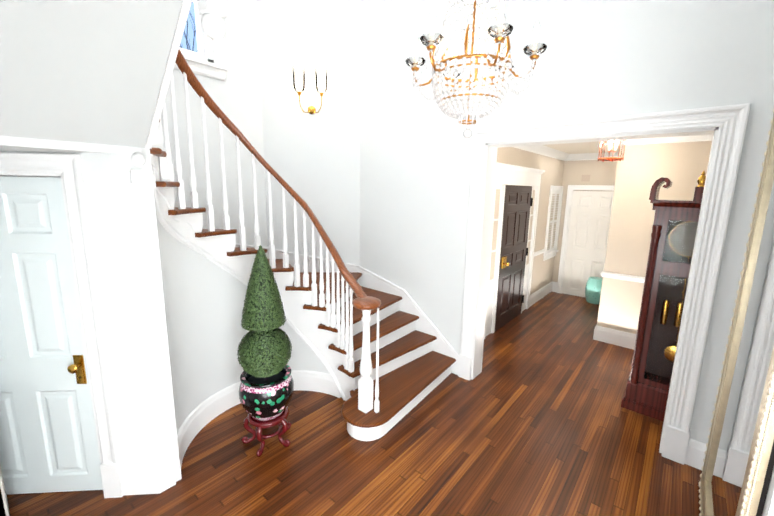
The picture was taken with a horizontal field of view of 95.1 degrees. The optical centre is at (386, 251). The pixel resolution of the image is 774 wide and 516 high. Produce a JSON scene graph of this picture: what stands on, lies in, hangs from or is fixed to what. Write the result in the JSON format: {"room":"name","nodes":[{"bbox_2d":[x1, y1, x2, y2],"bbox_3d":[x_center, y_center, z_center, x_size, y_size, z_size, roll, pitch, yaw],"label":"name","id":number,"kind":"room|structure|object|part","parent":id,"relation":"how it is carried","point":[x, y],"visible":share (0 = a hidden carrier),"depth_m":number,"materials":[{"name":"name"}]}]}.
{"room":"entrance hall","nodes":[
{"label":"entrance hall","id":0,"kind":"room"},
{"bbox_2d":[0,0,183,481],"bbox_3d":[-1.815,0.104,1.742,1.933,3.108,1.172,9,13,39],"label":"wall","id":1,"kind":"structure","parent":0,"point":[83,78],"depth_m":1.78,"materials":[{"name":"white paint"}]},
{"bbox_2d":[128,148,146,183],"bbox_3d":[-1.399,-0.484,1.992,0.077,0.195,0.072,9,13,39],"label":"detector","id":2,"kind":"object","parent":1,"relation":"attached to","point":[136,157],"visible":1,"depth_m":1.99,"materials":[{"name":"white plastic"}]},
{"bbox_2d":[121,456,175,494],"bbox_3d":[-1.533,1.487,2.293,0.046,0.205,0.270,9,13,39],"label":"trim","id":3,"kind":"structure","parent":1,"relation":"attached to","point":[147,478],"depth_m":2.30,"materials":[{"name":"white wood"}]},
{"bbox_2d":[7,292,701,515],"bbox_3d":[1.312,1.426,3.861,6.500,0.120,8.800,9,13,39],"label":"floor","id":4,"kind":"structure","parent":0,"point":[533,418],"depth_m":2.69,"materials":[{"name":"brown wood"}]},
{"bbox_2d":[0,465,9,515],"bbox_3d":[-2.349,1.221,1.905,0.410,0.834,0.395,9,13,39],"label":"chest","id":5,"kind":"object","parent":4,"relation":"on","point":[4,509],"visible":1,"depth_m":1.95,"materials":[{"name":"wood"}]},
{"bbox_2d":[237,245,293,456],"bbox_3d":[-0.926,0.727,2.694,0.408,1.581,0.412,9,13,39],"label":"potted topiary","id":6,"kind":"object","parent":4,"relation":"on","point":[266,388],"visible":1,"depth_m":2.58,"materials":[{"name":"green plant"}]},
{"bbox_2d":[238,361,293,420],"bbox_3d":[-0.934,1.097,2.759,0.408,0.331,0.408,9,13,39],"label":"bowl","id":7,"kind":"object","parent":6,"relation":"on","point":[267,398],"depth_m":2.62,"materials":[{"name":"ceramic"}]},
{"bbox_2d":[585,277,602,303],"bbox_3d":[3.832,0.704,6.521,0.320,0.460,0.320,9,13,39],"label":"garden stool","id":8,"kind":"object","parent":4,"relation":"on","point":[593,290],"visible":0.79,"depth_m":6.42,"materials":[{"name":"teal ceramic"}]},
{"bbox_2d":[621,171,705,420],"bbox_3d":[2.585,0.411,3.108,0.644,2.190,0.405,9,13,39],"label":"grandfather clock","id":9,"kind":"object","parent":4,"relation":"on","point":[673,236],"visible":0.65,"depth_m":3.18,"materials":[{"name":"brown wood"}]},
{"bbox_2d":[161,0,773,515],"bbox_3d":[-0.090,-1.232,1.752,6.350,5.800,4.180,9,13,39],"label":"wall","id":10,"kind":"structure","parent":0,"point":[369,162],"depth_m":3.83,"materials":[{"name":"white paint"}]},
{"bbox_2d":[12,0,458,480],"bbox_3d":[-1.210,-0.703,2.796,2.548,4.350,3.736,9,13,39],"label":"staircase","id":11,"kind":"structure","parent":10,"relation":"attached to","point":[379,355],"depth_m":3.06,"materials":[{"name":"wood"}]},
{"bbox_3d":[-0.843,-0.995,2.434,1.317,2.921,1.421,9,13,39],"label":"staircase handrail","id":12,"kind":"part","parent":11,"relation":"part of","materials":[{"name":"brown wood"}]},
{"bbox_2d":[292,66,327,113],"bbox_3d":[-0.904,-1.901,4.186,0.409,0.492,0.170,0,10,-5],"label":"brass sconce","id":13,"kind":"object","parent":10,"relation":"attached to","point":[311,109],"visible":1,"depth_m":4.19,"materials":[{"name":"gold metal"}]},
{"bbox_2d":[405,0,546,137],"bbox_3d":[0.469,-2.261,1.638,0.689,3.335,0.717,9,13,39],"label":"chandelier","id":14,"kind":"object","parent":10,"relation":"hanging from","point":[460,109],"visible":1,"depth_m":1.77,"materials":[{"name":"gold"}]},
{"bbox_2d":[458,103,750,469],"bbox_3d":[1.670,0.202,3.097,2.039,2.570,0.288,9,13,39],"label":"trim","id":15,"kind":"structure","parent":10,"relation":"attached to","point":[725,125],"depth_m":2.63,"materials":[{"name":"white wood"}]},
{"bbox_2d":[514,134,712,349],"bbox_3d":[1.789,0.120,3.202,2.310,2.700,0.100,9,13,39],"label":"trim","id":16,"kind":"structure","parent":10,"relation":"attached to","point":[616,337],"depth_m":3.05,"materials":[{"name":"white wood"}]},
{"bbox_2d":[698,109,773,515],"bbox_3d":[1.802,0.471,1.748,0.058,2.507,1.306,9,13,39],"label":"mirror","id":17,"kind":"object","parent":10,"relation":"attached to","point":[737,469],"visible":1,"depth_m":1.81,"materials":[{"name":"gold"}]},
{"bbox_2d":[490,140,711,333],"bbox_3d":[3.075,-0.217,4.798,2.850,2.850,4.250,9,13,39],"label":"wall","id":18,"kind":"structure","parent":0,"point":[636,173],"depth_m":4.59,"materials":[{"name":"beige paint"}]},
{"bbox_2d":[0,152,614,497],"bbox_3d":[0.725,0.107,4.185,2.522,2.340,7.866,9,13,39],"label":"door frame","id":19,"kind":"structure","parent":18,"relation":"attached to","point":[58,431],"depth_m":2.19,"materials":[{"name":"white wood"}]},
{"bbox_2d":[174,0,562,260],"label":"windows","id":20,"kind":"structure","parent":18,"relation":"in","point":[203,54],"depth_m":3.81,"materials":[{"name":"white painted wood"}]},
{"bbox_2d":[581,175,589,180],"bbox_3d":[3.700,-1.373,6.591,0.140,0.120,0.016,9,13,39],"label":"air vent","id":21,"kind":"object","parent":18,"relation":"in","point":[585,178],"visible":1,"depth_m":6.59,"materials":[{"name":"beige metal"}]},
{"bbox_2d":[597,140,625,161],"bbox_3d":[2.438,-1.168,3.829,0.258,0.361,0.258,9,13,39],"label":"lantern pendant light","id":22,"kind":"object","parent":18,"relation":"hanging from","point":[612,158],"visible":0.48,"depth_m":3.83,"materials":[{"name":"orange metal"}]}
]}

